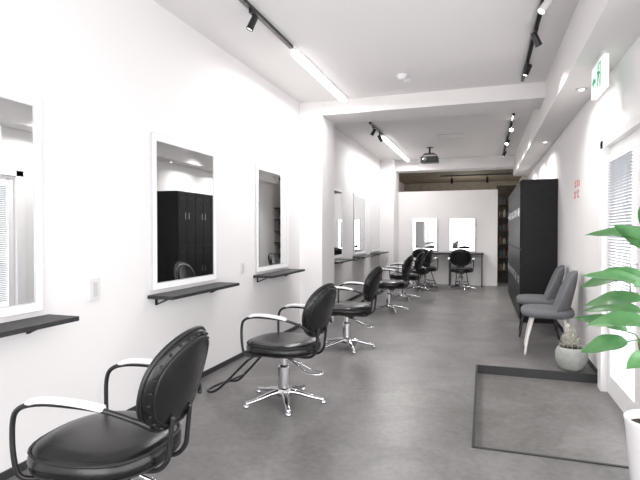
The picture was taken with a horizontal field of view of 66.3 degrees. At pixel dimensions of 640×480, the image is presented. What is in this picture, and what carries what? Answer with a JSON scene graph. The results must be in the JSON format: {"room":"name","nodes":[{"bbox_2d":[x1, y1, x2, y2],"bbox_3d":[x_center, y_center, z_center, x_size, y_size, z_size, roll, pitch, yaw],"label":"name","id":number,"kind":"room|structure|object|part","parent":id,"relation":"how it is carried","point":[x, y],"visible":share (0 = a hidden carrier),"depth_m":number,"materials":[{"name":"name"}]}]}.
{"room":"salon","nodes":[
{"label":"salon","id":0,"kind":"room"},
{"bbox_2d":[0,0,403,472],"bbox_3d":[-0.106,-0.298,7.408,0.120,3.155,17.200,0,1,18],"label":"wall","id":1,"kind":"structure","parent":0,"point":[107,75],"depth_m":3.44,"materials":[{"name":"white paint"}]},
{"bbox_2d":[0,86,43,317],"bbox_3d":[-1.723,-0.191,2.325,0.022,1.193,0.938,0,1,18],"label":"wall mirror","id":2,"kind":"object","parent":1,"relation":"attached to","point":[21,168],"visible":1,"depth_m":2.64,"materials":[{"name":"silver metal"}]},
{"bbox_2d":[0,314,78,337],"bbox_3d":[-1.625,0.480,2.303,0.223,0.086,1.040,0,1,18],"label":"wall shelf","id":3,"kind":"object","parent":1,"relation":"attached to","point":[28,325],"visible":1,"depth_m":2.57,"materials":[{"name":"black wood"}]},
{"bbox_2d":[88,278,99,300],"bbox_3d":[-1.453,0.319,3.155,0.015,0.140,0.090,0,1,18],"label":"light switch","id":4,"kind":"object","parent":1,"relation":"attached to","point":[93,284],"visible":1,"depth_m":3.14,"materials":[{"name":"white plastic"}]},
{"bbox_2d":[0,323,300,479],"bbox_3d":[-1.514,1.229,2.990,0.012,0.045,7.880,0,1,18],"label":"baseboard","id":5,"kind":"structure","parent":1,"relation":"attached to","point":[8,473],"depth_m":4.40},
{"bbox_2d":[150,132,216,290],"bbox_3d":[-1.122,-0.220,4.133,0.022,1.193,0.938,0,1,18],"label":"wall mirror","id":6,"kind":"object","parent":1,"relation":"attached to","point":[183,175],"visible":1,"depth_m":4.05,"materials":[{"name":"mirror"}]},
{"bbox_2d":[147,282,239,304],"bbox_3d":[-1.021,0.450,4.120,0.223,0.086,1.040,0,1,18],"label":"wall shelf","id":7,"kind":"object","parent":1,"relation":"attached to","point":[186,292],"visible":1,"depth_m":3.92,"materials":[{"name":"black metal"}]},
{"bbox_2d":[255,164,288,271],"bbox_3d":[-0.558,-0.248,5.826,0.022,1.193,0.938,0,1,18],"label":"wall mirror","id":8,"kind":"object","parent":1,"relation":"attached to","point":[271,185],"visible":1,"depth_m":5.76,"materials":[{"name":"silver metal"}]},
{"bbox_2d":[253,269,304,282],"bbox_3d":[-0.460,0.422,5.804,0.223,0.086,1.040,0,1,18],"label":"wall shelf","id":9,"kind":"object","parent":1,"relation":"attached to","point":[285,272],"visible":1,"depth_m":5.60,"materials":[{"name":"black metal"}]},
{"bbox_2d":[334,187,342,258],"bbox_3d":[0.251,-0.287,8.260,0.022,1.193,0.938,0,1,18],"label":"wall mirror","id":10,"kind":"object","parent":1,"relation":"attached to","point":[338,193],"visible":0.56,"depth_m":8.44,"materials":[{"name":"silver metal"}]},
{"bbox_2d":[334,259,354,263],"bbox_3d":[0.349,0.383,8.238,0.223,0.086,1.040,0,1,18],"label":"wall shelf","id":11,"kind":"object","parent":1,"relation":"attached to","point":[338,261],"visible":0.65,"depth_m":8.15,"materials":[{"name":"black metal"}]},
{"bbox_2d":[346,292,362,300],"bbox_3d":[0.691,1.121,9.617,0.012,0.045,4.950,0,1,18],"label":"baseboard","id":12,"kind":"structure","parent":1,"relation":"attached to","point":[358,295],"depth_m":9.54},
{"bbox_2d":[353,193,364,254],"bbox_3d":[0.800,-0.314,9.910,0.022,1.193,0.938,0,1,18],"label":"wall mirror","id":13,"kind":"object","parent":1,"relation":"attached to","point":[358,200],"visible":1,"depth_m":9.80,"materials":[{"name":"silver metal"}]},
{"bbox_2d":[353,254,374,260],"bbox_3d":[0.898,0.356,9.889,0.223,0.086,1.040,0,1,18],"label":"wall shelf","id":14,"kind":"object","parent":1,"relation":"attached to","point":[364,255],"visible":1,"depth_m":9.56,"materials":[{"name":"black metal"}]},
{"bbox_2d":[371,198,379,251],"bbox_3d":[1.286,-0.338,11.371,0.022,1.193,0.938,0,1,18],"label":"wall mirror","id":15,"kind":"object","parent":1,"relation":"attached to","point":[375,204],"visible":1,"depth_m":11.34,"materials":[{"name":"silver metal"}]},
{"bbox_2d":[370,252,388,256],"bbox_3d":[1.385,0.332,11.350,0.223,0.086,1.040,0,1,18],"label":"wall shelf","id":16,"kind":"object","parent":1,"relation":"attached to","point":[375,253],"visible":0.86,"depth_m":10.97,"materials":[{"name":"black metal"}]},
{"bbox_2d":[300,101,333,324],"bbox_3d":[-0.034,-0.341,6.926,0.320,3.055,0.570,0,1,18],"label":"pillar","id":17,"kind":"structure","parent":0,"point":[316,131],"depth_m":6.67,"materials":[{"name":"white paint"}]},
{"bbox_2d":[7,282,629,479],"bbox_3d":[1.555,1.225,6.881,3.580,0.075,17.200,0,1,18],"label":"floor","id":18,"kind":"structure","parent":0,"point":[401,408],"depth_m":3.65,"materials":[{"name":"concrete"}]},
{"bbox_2d":[9,326,209,479],"bbox_3d":[-0.983,0.803,2.048,1.070,0.927,0.647,0,1,12],"label":"chair","id":19,"kind":"object","parent":18,"relation":"on","point":[107,444],"visible":1,"depth_m":1.83,"materials":[{"name":"black leather"}]},
{"bbox_2d":[27,411,180,479],"bbox_3d":[-0.865,0.823,2.009,0.536,0.109,0.536,0,1,12],"label":"seat cushion","id":20,"kind":"object","parent":19,"relation":"on","point":[98,446],"depth_m":1.85,"materials":[{"name":"black leather"}]},
{"bbox_3d":[-0.686,0.978,1.972,0.311,0.096,0.117,0,1,12],"label":"pump lever","id":21,"kind":"part","parent":19,"relation":"part of","materials":[{"name":"silver metal"}]},
{"bbox_3d":[-0.548,0.543,1.935,0.148,0.386,0.450,0,1,12],"label":"backrest","id":22,"kind":"part","parent":19,"relation":"part of","materials":[{"name":"black leather"}]},
{"bbox_2d":[206,283,336,416],"bbox_3d":[-0.383,0.774,3.827,1.070,0.927,0.647,0,1,25],"label":"chair","id":23,"kind":"object","parent":18,"relation":"on","point":[318,309],"visible":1,"depth_m":3.61,"materials":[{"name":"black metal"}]},
{"bbox_2d":[246,332,320,358],"bbox_3d":[-0.276,0.794,3.762,0.536,0.109,0.536,0,1,25],"label":"seat cushion","id":24,"kind":"object","parent":23,"relation":"on","point":[282,345],"depth_m":3.59,"materials":[{"name":"black leather"}]},
{"bbox_3d":[-0.111,0.950,3.687,0.311,0.096,0.117,0,1,25],"label":"pump lever","id":25,"kind":"part","parent":23,"relation":"part of","materials":[{"name":"silver metal"}]},
{"bbox_3d":[0.017,0.516,3.619,0.148,0.386,0.450,0,1,25],"label":"backrest","id":26,"kind":"part","parent":23,"relation":"part of","materials":[{"name":"black leather"}]},
{"bbox_2d":[322,266,382,353],"bbox_3d":[0.195,0.745,5.612,1.070,0.927,0.647,0,1,23],"label":"chair","id":27,"kind":"object","parent":18,"relation":"on","point":[348,309],"visible":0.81,"depth_m":5.39,"materials":[{"name":"black leather"}]},
{"bbox_2d":[332,301,369,315],"bbox_3d":[0.303,0.765,5.551,0.536,0.109,0.536,0,1,23],"label":"seat cushion","id":28,"kind":"object","parent":27,"relation":"on","point":[341,308],"depth_m":5.34,"materials":[{"name":"black leather"}]},
{"bbox_3d":[0.471,0.921,5.481,0.311,0.096,0.117,0,1,23],"label":"pump lever","id":29,"kind":"part","parent":27,"relation":"part of","materials":[{"name":"silver metal"}]},
{"bbox_3d":[0.601,0.487,5.417,0.148,0.386,0.450,0,1,23],"label":"backrest","id":30,"kind":"part","parent":27,"relation":"part of","materials":[{"name":"black leather"}]},
{"bbox_2d":[361,255,413,312],"bbox_3d":[1.042,0.703,8.226,1.070,0.927,0.647,0,1,22],"label":"chair","id":31,"kind":"object","parent":18,"relation":"on","point":[390,285],"visible":0.81,"depth_m":8.00,"materials":[{"name":"black leather"}]},
{"bbox_2d":[379,279,405,287],"bbox_3d":[1.152,0.722,8.166,0.536,0.109,0.536,0,1,22],"label":"seat cushion","id":32,"kind":"object","parent":31,"relation":"on","point":[384,283],"depth_m":7.94,"materials":[{"name":"black leather"}]},
{"bbox_3d":[1.321,0.878,8.099,0.311,0.096,0.117,0,1,22],"label":"pump lever","id":33,"kind":"part","parent":31,"relation":"part of","materials":[{"name":"silver metal"}]},
{"bbox_3d":[1.452,0.444,8.038,0.148,0.386,0.450,0,1,22],"label":"backrest","id":34,"kind":"part","parent":31,"relation":"part of","materials":[{"name":"black leather"}]},
{"bbox_2d":[377,251,424,300],"bbox_3d":[1.539,0.679,9.650,1.070,0.927,0.647,0,1,26],"label":"chair","id":35,"kind":"object","parent":18,"relation":"on","point":[418,263],"visible":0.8,"depth_m":9.40,"materials":[{"name":"black leather"}]},
{"bbox_2d":[390,273,417,279],"bbox_3d":[1.645,0.699,9.583,0.536,0.109,0.536,0,1,26],"label":"seat cushion","id":36,"kind":"object","parent":35,"relation":"on","point":[394,276],"depth_m":9.39,"materials":[{"name":"black leather"}]},
{"bbox_3d":[1.935,0.421,9.434,0.148,0.386,0.450,0,1,26],"label":"backrest","id":37,"kind":"part","parent":35,"relation":"part of","materials":[{"name":"black leather"}]},
{"bbox_2d":[402,249,432,291],"bbox_3d":[1.998,0.658,10.968,1.070,0.927,0.647,0,1,24],"label":"chair","id":38,"kind":"object","parent":18,"relation":"on","point":[427,260],"visible":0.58,"depth_m":10.70,"materials":[{"name":"black leather"}]},
{"bbox_2d":[410,268,426,273],"bbox_3d":[2.106,0.678,10.905,0.536,0.109,0.536,0,1,24],"label":"seat cushion","id":39,"kind":"object","parent":38,"relation":"on","point":[424,271],"depth_m":10.67,"materials":[{"name":"black leather"}]},
{"bbox_3d":[2.401,0.399,10.766,0.148,0.386,0.450,0,1,24],"label":"backrest","id":40,"kind":"part","parent":38,"relation":"part of","materials":[{"name":"black leather"}]},
{"bbox_2d":[412,248,438,287],"bbox_3d":[2.530,0.647,11.651,0.647,0.927,1.070,0,1,24],"label":"chair","id":41,"kind":"object","parent":18,"relation":"on","point":[416,252],"visible":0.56,"depth_m":11.33,"materials":[{"name":"black leather"}]},
{"bbox_3d":[2.332,0.392,11.244,0.450,0.386,0.148,0,1,24],"label":"backrest","id":42,"kind":"part","parent":41,"relation":"part of","materials":[{"name":"black leather"}]},
{"bbox_2d":[422,266,436,270],"bbox_3d":[2.466,0.667,11.544,0.536,0.109,0.536,0,1,24],"label":"seat cushion","id":43,"kind":"object","parent":41,"relation":"on","point":[432,268],"depth_m":11.31,"materials":[{"name":"black leather"}]},
{"bbox_2d":[417,252,483,286],"bbox_3d":[3.136,0.706,11.912,1.600,0.800,0.400,0,1,18],"label":"table","id":44,"kind":"object","parent":18,"relation":"on","point":[449,253],"visible":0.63,"depth_m":11.54,"materials":[{"name":"black metal"}]},
{"bbox_2d":[448,249,475,290],"bbox_3d":[3.274,0.652,11.300,0.647,0.927,1.070,0,1,18],"label":"chair","id":45,"kind":"object","parent":18,"relation":"on","point":[460,258],"visible":1,"depth_m":10.91,"materials":[{"name":"black leather"}]},
{"bbox_3d":[3.120,0.398,10.875,0.450,0.386,0.148,0,1,18],"label":"backrest","id":46,"kind":"part","parent":45,"relation":"part of","materials":[{"name":"black leather"}]},
{"bbox_2d":[449,267,472,272],"bbox_3d":[3.222,0.673,11.187,0.536,0.109,0.536,0,1,18],"label":"seat cushion","id":47,"kind":"object","parent":45,"relation":"on","point":[453,269],"depth_m":10.97,"materials":[{"name":"black leather"}]},
{"bbox_2d":[497,185,516,281],"bbox_3d":[4.911,-0.157,12.656,0.670,2.500,0.080,0,1,18],"label":"shelf","id":48,"kind":"object","parent":18,"relation":"on","point":[505,191],"visible":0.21,"depth_m":12.67,"materials":[{"name":"brown wood"}]},
{"bbox_2d":[508,196,509,294],"bbox_3d":[4.087,0.113,9.925,0.503,2.050,0.560,0,1,18],"label":"tall cabinet","id":49,"kind":"object","parent":18,"relation":"on","point":[509,196],"visible":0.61,"depth_m":9.90,"materials":[{"name":"black metal"}]},
{"bbox_3d":[3.912,0.583,10.139,0.020,0.983,0.270,0,1,18],"label":"door","id":50,"kind":"part","parent":49,"relation":"part of","materials":[{"name":"black wood"}]},
{"bbox_3d":[3.824,-0.407,9.857,0.020,0.983,0.270,0,1,18],"label":"door","id":51,"kind":"part","parent":49,"relation":"part of","materials":[{"name":"black wood"}]},
{"bbox_3d":[3.824,0.588,9.873,0.020,0.983,0.270,0,1,18],"label":"door","id":52,"kind":"part","parent":49,"relation":"part of","materials":[{"name":"black wood"}]},
{"bbox_2d":[509,193,511,299],"bbox_3d":[3.909,0.122,9.389,0.503,2.050,0.560,0,1,18],"label":"tall cabinet","id":53,"kind":"object","parent":18,"relation":"on","point":[511,193],"visible":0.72,"depth_m":9.43,"materials":[{"name":"black metal"}]},
{"bbox_3d":[3.733,-0.403,9.587,0.020,0.983,0.270,0,1,18],"label":"door","id":54,"kind":"part","parent":53,"relation":"part of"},
{"bbox_3d":[3.645,0.596,9.337,0.020,0.983,0.270,0,1,18],"label":"door","id":55,"kind":"part","parent":53,"relation":"part of","materials":[{"name":"black wood"}]},
{"bbox_2d":[511,192,513,301],"bbox_3d":[3.731,0.131,8.853,0.503,2.050,0.560,0,1,18],"label":"tall cabinet","id":56,"kind":"object","parent":18,"relation":"on","point":[512,246],"visible":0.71,"depth_m":8.89,"materials":[{"name":"black metal"}]},
{"bbox_3d":[3.555,0.601,9.067,0.020,0.983,0.270,0,1,18],"label":"door","id":57,"kind":"part","parent":56,"relation":"part of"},
{"bbox_3d":[3.467,-0.390,8.785,0.020,0.983,0.270,0,1,18],"label":"door","id":58,"kind":"part","parent":56,"relation":"part of","materials":[{"name":"black wood"}]},
{"bbox_3d":[3.467,0.605,8.801,0.020,0.983,0.270,0,1,18],"label":"door","id":59,"kind":"part","parent":56,"relation":"part of","materials":[{"name":"black wood"}]},
{"bbox_2d":[513,189,515,308],"bbox_3d":[3.552,0.139,8.317,0.503,2.050,0.560,0,1,18],"label":"tall cabinet","id":60,"kind":"object","parent":18,"relation":"on","point":[514,247],"visible":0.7,"depth_m":8.34,"materials":[{"name":"black metal"}]},
{"bbox_3d":[3.377,-0.386,8.514,0.020,0.983,0.270,0,1,18],"label":"door","id":61,"kind":"part","parent":60,"relation":"part of","materials":[{"name":"black wood"}]},
{"bbox_3d":[3.377,0.609,8.531,0.020,0.983,0.270,0,1,18],"label":"door","id":62,"kind":"part","parent":60,"relation":"part of","materials":[{"name":"black wood"}]},
{"bbox_3d":[3.288,-0.381,8.249,0.020,0.983,0.270,0,1,18],"label":"door","id":63,"kind":"part","parent":60,"relation":"part of","materials":[{"name":"black wood"}]},
{"bbox_3d":[3.288,0.614,8.265,0.020,0.983,0.270,0,1,18],"label":"door","id":64,"kind":"part","parent":60,"relation":"part of","materials":[{"name":"black wood"}]},
{"bbox_2d":[515,185,518,313],"bbox_3d":[3.374,0.148,7.781,0.503,2.050,0.560,0,1,18],"label":"tall cabinet","id":65,"kind":"object","parent":18,"relation":"on","point":[516,187],"visible":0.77,"depth_m":7.81,"materials":[{"name":"black wood"}]},
{"bbox_3d":[3.199,0.618,7.995,0.020,0.983,0.270,0,1,18],"label":"door","id":66,"kind":"part","parent":65,"relation":"part of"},
{"bbox_3d":[3.199,-0.377,7.979,0.020,0.983,0.270,0,1,18],"label":"door","id":67,"kind":"part","parent":65,"relation":"part of","materials":[{"name":"black wood"}]},
{"bbox_3d":[3.110,-0.372,7.713,0.020,0.983,0.270,0,1,18],"label":"door","id":68,"kind":"part","parent":65,"relation":"part of","materials":[{"name":"black wood"}]},
{"bbox_3d":[3.110,0.623,7.729,0.020,0.983,0.270,0,1,18],"label":"door","id":69,"kind":"part","parent":65,"relation":"part of","materials":[{"name":"black wood"}]},
{"bbox_2d":[517,179,557,323],"bbox_3d":[3.196,0.157,7.245,0.503,2.050,0.560,0,1,18],"label":"tall cabinet","id":70,"kind":"object","parent":18,"relation":"on","point":[537,226],"visible":0.94,"depth_m":6.98,"materials":[{"name":"black wood"}]},
{"bbox_3d":[3.020,-0.368,7.442,0.020,0.983,0.270,0,1,18],"label":"door","id":71,"kind":"part","parent":70,"relation":"part of","materials":[{"name":"black wood"}]},
{"bbox_3d":[3.020,0.627,7.459,0.020,0.983,0.270,0,1,18],"label":"door","id":72,"kind":"part","parent":70,"relation":"part of","materials":[{"name":"black wood"}]},
{"bbox_3d":[2.932,0.631,7.193,0.020,0.983,0.270,0,1,18],"label":"door","id":73,"kind":"part","parent":70,"relation":"part of","materials":[{"name":"black wood"}]},
{"bbox_3d":[2.932,-0.364,7.177,0.020,0.983,0.270,0,1,18],"label":"door","id":74,"kind":"part","parent":70,"relation":"part of","materials":[{"name":"black wood"}]},
{"bbox_2d":[516,265,564,339],"bbox_3d":[2.769,0.754,6.174,0.556,0.890,0.524,0,1,22],"label":"chair","id":75,"kind":"object","parent":18,"relation":"on","point":[555,282],"visible":0.77,"depth_m":5.97,"materials":[{"name":"grey fabric"}]},
{"bbox_3d":[2.520,0.998,6.075,0.126,0.405,0.032,0,1,-16],"label":"leg","id":76,"kind":"part","parent":75,"relation":"part of","materials":[{"name":"wood"}]},
{"bbox_2d":[516,294,554,304],"bbox_3d":[2.757,0.755,6.179,0.530,0.098,0.524,0,1,22],"label":"seat cushion","id":77,"kind":"object","parent":75,"relation":"on","point":[523,299],"depth_m":6.01,"materials":[{"name":"grey fabric"}]},
{"bbox_3d":[2.915,0.535,6.110,0.240,0.450,0.524,0,1,22],"label":"backrest","id":78,"kind":"part","parent":75,"relation":"part of","materials":[{"name":"grey fabric"}]},
{"bbox_3d":[2.855,1.001,5.934,0.034,0.404,0.113,0,1,-17],"label":"leg","id":79,"kind":"part","parent":75,"relation":"part of","materials":[{"name":"wood"}]},
{"bbox_2d":[521,271,577,354],"bbox_3d":[2.463,0.769,5.285,0.556,0.890,0.524,0,1,22],"label":"chair","id":80,"kind":"object","parent":18,"relation":"on","point":[561,309],"visible":0.94,"depth_m":5.09,"materials":[{"name":"grey fabric"}]},
{"bbox_3d":[2.359,1.007,5.538,0.032,0.405,0.126,-1,1,-29],"label":"leg","id":81,"kind":"part","parent":80,"relation":"part of","materials":[{"name":"white wood"}]},
{"bbox_3d":[2.215,1.013,5.187,0.103,0.404,0.090,0,1,22],"label":"leg","id":82,"kind":"part","parent":80,"relation":"part of","materials":[{"name":"white wood"}]},
{"bbox_2d":[521,304,574,319],"bbox_3d":[2.451,0.770,5.290,0.530,0.098,0.524,0,1,22],"label":"seat cushion","id":83,"kind":"object","parent":80,"relation":"on","point":[542,311],"depth_m":5.09,"materials":[{"name":"grey fabric"}]},
{"bbox_3d":[2.549,1.016,5.046,0.034,0.404,0.113,0,1,-17],"label":"leg","id":84,"kind":"part","parent":80,"relation":"part of","materials":[{"name":"white wood"}]},
{"bbox_3d":[2.609,0.550,5.221,0.240,0.450,0.524,0,1,22],"label":"backrest","id":85,"kind":"part","parent":80,"relation":"part of","materials":[{"name":"grey fabric"}]},
{"bbox_2d":[555,323,587,371],"bbox_3d":[2.381,1.009,4.642,0.280,0.432,0.280,0,1,18],"label":"potted succulent","id":86,"kind":"object","parent":18,"relation":"on","point":[568,356],"visible":1,"depth_m":4.57,"materials":[{"name":"white ceramic"}]},
{"bbox_2d":[555,344,587,371],"bbox_3d":[2.381,1.117,4.644,0.280,0.215,0.280,0,1,18],"label":"pot","id":87,"kind":"object","parent":86,"relation":"attached to","point":[569,357],"depth_m":4.55,"materials":[{"name":"white ceramic"}]},
{"bbox_2d":[575,207,639,479],"bbox_3d":[1.577,0.539,2.470,0.505,1.441,0.516,0,1,0],"label":"potted plant","id":88,"kind":"object","parent":18,"relation":"on","point":[623,314],"visible":1,"depth_m":2.48,"materials":[{"name":"green plant"}]},
{"bbox_3d":[1.684,1.078,2.451,0.290,0.365,0.290,0,1,18],"label":"planter","id":89,"kind":"part","parent":88,"relation":"part of","materials":[{"name":"white ceramic"}]},
{"bbox_2d":[153,0,578,160],"bbox_3d":[1.075,-1.893,5.356,3.600,0.100,14.300,0,1,18],"label":"ceiling","id":90,"kind":"structure","parent":0,"point":[361,46],"depth_m":4.69,"materials":[{"name":"white paint"}]},
{"bbox_2d":[239,0,292,48],"bbox_3d":[-0.702,-1.718,3.325,0.094,0.182,2.720,0,1,18],"label":"track light","id":91,"kind":"object","parent":90,"relation":"attached to","point":[253,11],"visible":1,"depth_m":3.90,"materials":[{"name":"black metal"}]},
{"bbox_2d":[291,47,346,102],"bbox_3d":[0.036,-1.802,5.497,0.076,0.085,1.790,0,1,18],"label":"linear light","id":92,"kind":"object","parent":90,"relation":"attached to","point":[297,54],"visible":0.99,"depth_m":5.23,"materials":[{"name":"white plastic"}]},
{"bbox_2d":[369,122,382,141],"bbox_3d":[0.956,-1.800,8.296,0.100,0.182,1.000,0,1,19],"label":"track light","id":93,"kind":"object","parent":90,"relation":"attached to","point":[374,127],"visible":1,"depth_m":8.19,"materials":[{"name":"black metal"}]},
{"bbox_2d":[382,134,408,161],"bbox_3d":[1.621,-1.880,10.260,0.076,0.085,3.050,0,1,18],"label":"linear light","id":94,"kind":"object","parent":90,"relation":"attached to","point":[385,138],"visible":0.94,"depth_m":9.82,"materials":[{"name":"white plastic"}]},
{"bbox_2d":[396,73,406,79],"bbox_3d":[0.910,-1.817,5.465,0.120,0.055,0.120,0,1,18],"label":"smoke detector","id":95,"kind":"object","parent":90,"relation":"attached to","point":[401,76],"visible":1,"depth_m":5.43,"materials":[{"name":"white plastic"}]},
{"bbox_2d":[420,147,438,163],"bbox_3d":[2.268,-1.761,10.149,0.360,0.320,0.335,0,1,18],"label":"ceiling projector","id":96,"kind":"object","parent":90,"relation":"hanging from","point":[426,159],"visible":1,"depth_m":10.08,"materials":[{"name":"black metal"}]},
{"bbox_2d":[322,82,544,123],"bbox_3d":[1.417,-1.768,6.419,2.740,0.185,0.570,0,1,18],"label":"beam","id":97,"kind":"structure","parent":90,"relation":"attached to","point":[525,96],"depth_m":6.23,"materials":[{"name":"white paint"}]},
{"bbox_2d":[437,133,465,139],"bbox_3d":[2.414,-1.897,8.968,0.475,0.010,0.475,0,1,18],"label":"ceiling hatch","id":98,"kind":"object","parent":90,"relation":"attached to","point":[454,135],"visible":1,"depth_m":8.98,"materials":[{"name":"white paint"}]},
{"bbox_3d":[2.414,-1.899,8.968,0.440,0.006,0.440,0,1,18],"label":"hatch panel","id":99,"kind":"part","parent":98,"relation":"part of","materials":[{"name":"white paint"}]},
{"bbox_2d":[396,155,514,173],"bbox_3d":[3.248,-1.822,11.907,2.730,0.255,0.500,0,1,18],"label":"beam","id":100,"kind":"structure","parent":90,"relation":"attached to","point":[494,162],"depth_m":11.67,"materials":[{"name":"white paint"}]},
{"bbox_2d":[502,113,514,156],"bbox_3d":[3.519,-1.815,9.234,0.100,0.182,4.200,0,1,18],"label":"track light","id":101,"kind":"object","parent":90,"relation":"attached to","point":[510,129],"visible":1,"depth_m":8.70,"materials":[{"name":"black metal"}]},
{"bbox_2d":[521,0,551,81],"bbox_3d":[1.769,-1.729,3.968,0.107,0.182,3.500,0,1,18],"label":"track light","id":102,"kind":"object","parent":90,"relation":"attached to","point":[535,40],"visible":1,"depth_m":4.15,"materials":[{"name":"black metal"}]},
{"bbox_2d":[513,0,639,175],"bbox_3d":[2.533,-1.623,4.928,0.320,0.425,14.200,0,1,18],"label":"soffit","id":103,"kind":"structure","parent":90,"relation":"attached to","point":[595,26],"depth_m":4.11,"materials":[{"name":"white paint"}]},
{"bbox_2d":[575,87,587,90],"bbox_3d":[2.426,-1.396,4.546,0.100,0.027,0.100,0,1,18],"label":"emergency light","id":104,"kind":"object","parent":103,"relation":"attached to","point":[580,88],"visible":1,"depth_m":4.53,"materials":[{"name":"white plastic"}]},
{"bbox_2d":[591,51,608,99],"bbox_3d":[2.135,-1.254,3.738,0.043,0.275,0.400,0,1,18],"label":"exit sign","id":105,"kind":"object","parent":103,"relation":"hanging from","point":[600,72],"visible":1,"depth_m":3.64,"materials":[{"name":"white plastic"}]},
{"bbox_2d":[380,159,398,278],"bbox_3d":[1.749,-0.428,12.270,0.330,3.055,0.800,0,1,18],"label":"pillar","id":106,"kind":"structure","parent":0,"point":[389,178],"depth_m":11.90,"materials":[{"name":"white paint"}]},
{"bbox_2d":[398,189,497,285],"bbox_3d":[3.145,-0.059,12.181,2.380,2.320,0.100,0,1,18],"label":"wall","id":107,"kind":"structure","parent":0,"point":[481,205],"depth_m":12.10,"materials":[{"name":"white paint"}]},
{"bbox_2d":[413,219,436,250],"bbox_3d":[2.630,-0.130,12.277,0.604,0.804,0.045,0,1,18],"label":"mirror","id":108,"kind":"object","parent":107,"relation":"attached to","point":[424,230],"visible":0.9,"depth_m":12.28,"materials":[{"name":"white mirror"}]},
{"bbox_2d":[449,218,474,250],"bbox_3d":[3.484,-0.126,11.993,0.604,0.804,0.045,0,1,18],"label":"mirror","id":109,"kind":"object","parent":107,"relation":"attached to","point":[462,230],"visible":0.94,"depth_m":11.99,"materials":[{"name":"white mirror"}]},
{"bbox_2d":[399,169,521,183],"bbox_3d":[3.821,-1.782,13.614,3.600,0.080,3.100,0,1,18],"label":"ceiling","id":110,"kind":"structure","parent":0,"point":[429,177],"depth_m":13.67,"materials":[{"name":"brown wood"}]},
{"bbox_2d":[440,173,511,183],"bbox_3d":[4.104,-1.617,12.945,1.800,0.228,0.118,0,1,18],"label":"track light","id":111,"kind":"object","parent":110,"relation":"attached to","point":[487,177],"visible":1,"depth_m":12.92,"materials":[{"name":"black metal"}]},
{"bbox_3d":[4.103,-1.716,12.942,1.800,0.030,0.035,0,1,18],"label":"rail","id":112,"kind":"part","parent":111,"relation":"part of","materials":[{"name":"black metal"}]},
{"bbox_2d":[404,181,518,191],"bbox_3d":[4.342,-0.423,15.044,3.500,3.155,0.100,0,1,18],"label":"wall","id":113,"kind":"structure","parent":0,"point":[491,185],"depth_m":15.02,"materials":[{"name":"brown wood"}]},
{"bbox_2d":[475,373,628,465],"bbox_3d":[1.773,1.340,3.690,1.190,0.050,1.960,0,1,18],"label":"floor","id":114,"kind":"structure","parent":0,"point":[557,418],"depth_m":3.59,"materials":[{"name":"grey concrete"}]},
{"bbox_2d":[472,364,628,468],"bbox_3d":[1.722,1.274,3.706,1.059,0.081,1.938,0,1,18],"label":"edging","id":115,"kind":"object","parent":114,"relation":"on","point":[483,369],"visible":0.8,"depth_m":4.52,"materials":[{"name":"black metal"}]},
{"bbox_2d":[519,36,639,368],"bbox_3d":[3.215,-0.280,6.304,0.120,3.155,17.200,0,1,18],"label":"wall","id":116,"kind":"structure","parent":0,"point":[574,156],"depth_m":5.06,"materials":[{"name":"white paint"}]},
{"bbox_2d":[574,180,579,198],"bbox_3d":[2.885,-0.568,5.506,0.009,0.204,0.307,0,1,18],"label":"wall decal","id":117,"kind":"object","parent":116,"relation":"attached to","point":[577,180],"visible":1,"depth_m":5.51},
{"bbox_2d":[557,321,597,373],"bbox_3d":[2.929,1.185,5.675,0.012,0.045,2.580,0,1,18],"label":"baseboard","id":118,"kind":"structure","parent":116,"relation":"attached to","point":[589,362],"depth_m":4.72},
{"bbox_2d":[598,112,639,391],"bbox_3d":[1.508,0.272,1.228,0.150,2.165,6.475,0,1,18],"label":"door frame","id":119,"kind":"structure","parent":116,"relation":"attached to","point":[604,152],"depth_m":4.20,"materials":[{"name":"white wood"}]},
{"bbox_2d":[607,141,635,353],"bbox_3d":[2.311,0.056,3.780,0.030,1.510,0.670,0,1,18],"label":"window blind","id":120,"kind":"object","parent":116,"relation":"attached to","point":[622,165],"visible":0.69,"depth_m":3.73,"materials":[{"name":"white plastic"}]},
{"bbox_3d":[2.311,-0.682,3.768,0.030,0.035,0.670,0,1,18],"label":"head rail","id":121,"kind":"part","parent":120,"relation":"part of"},
{"bbox_2d":[607,128,639,412],"bbox_3d":[2.337,0.266,3.780,0.108,2.095,0.880,0,1,18],"label":"door","id":122,"kind":"structure","parent":116,"relation":"in","point":[624,397],"depth_m":3.82,"materials":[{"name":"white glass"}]},
{"bbox_3d":[2.183,0.269,3.410,0.048,0.215,0.016,0,1,18],"label":"handle","id":123,"kind":"part","parent":122,"relation":"part of","materials":[{"name":"silver metal"}]},
{"bbox_2d":[638,277,639,408],"bbox_3d":[2.082,0.280,2.938,0.060,2.095,0.880,0,1,18],"label":"door","id":124,"kind":"structure","parent":116,"relation":"in","point":[639,277],"depth_m":3.36,"materials":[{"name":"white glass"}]},
{"label":"outside","id":125,"kind":"structure","parent":0,"visible":0},
{"bbox_2d":[620,281,635,393],"bbox_3d":[9.385,1.442,1.117,14.880,0.080,32.000,0,1,18],"label":"ground","id":126,"kind":"structure","parent":125,"point":[627,375],"depth_m":5.63,"materials":[{"name":"white"}]}
]}

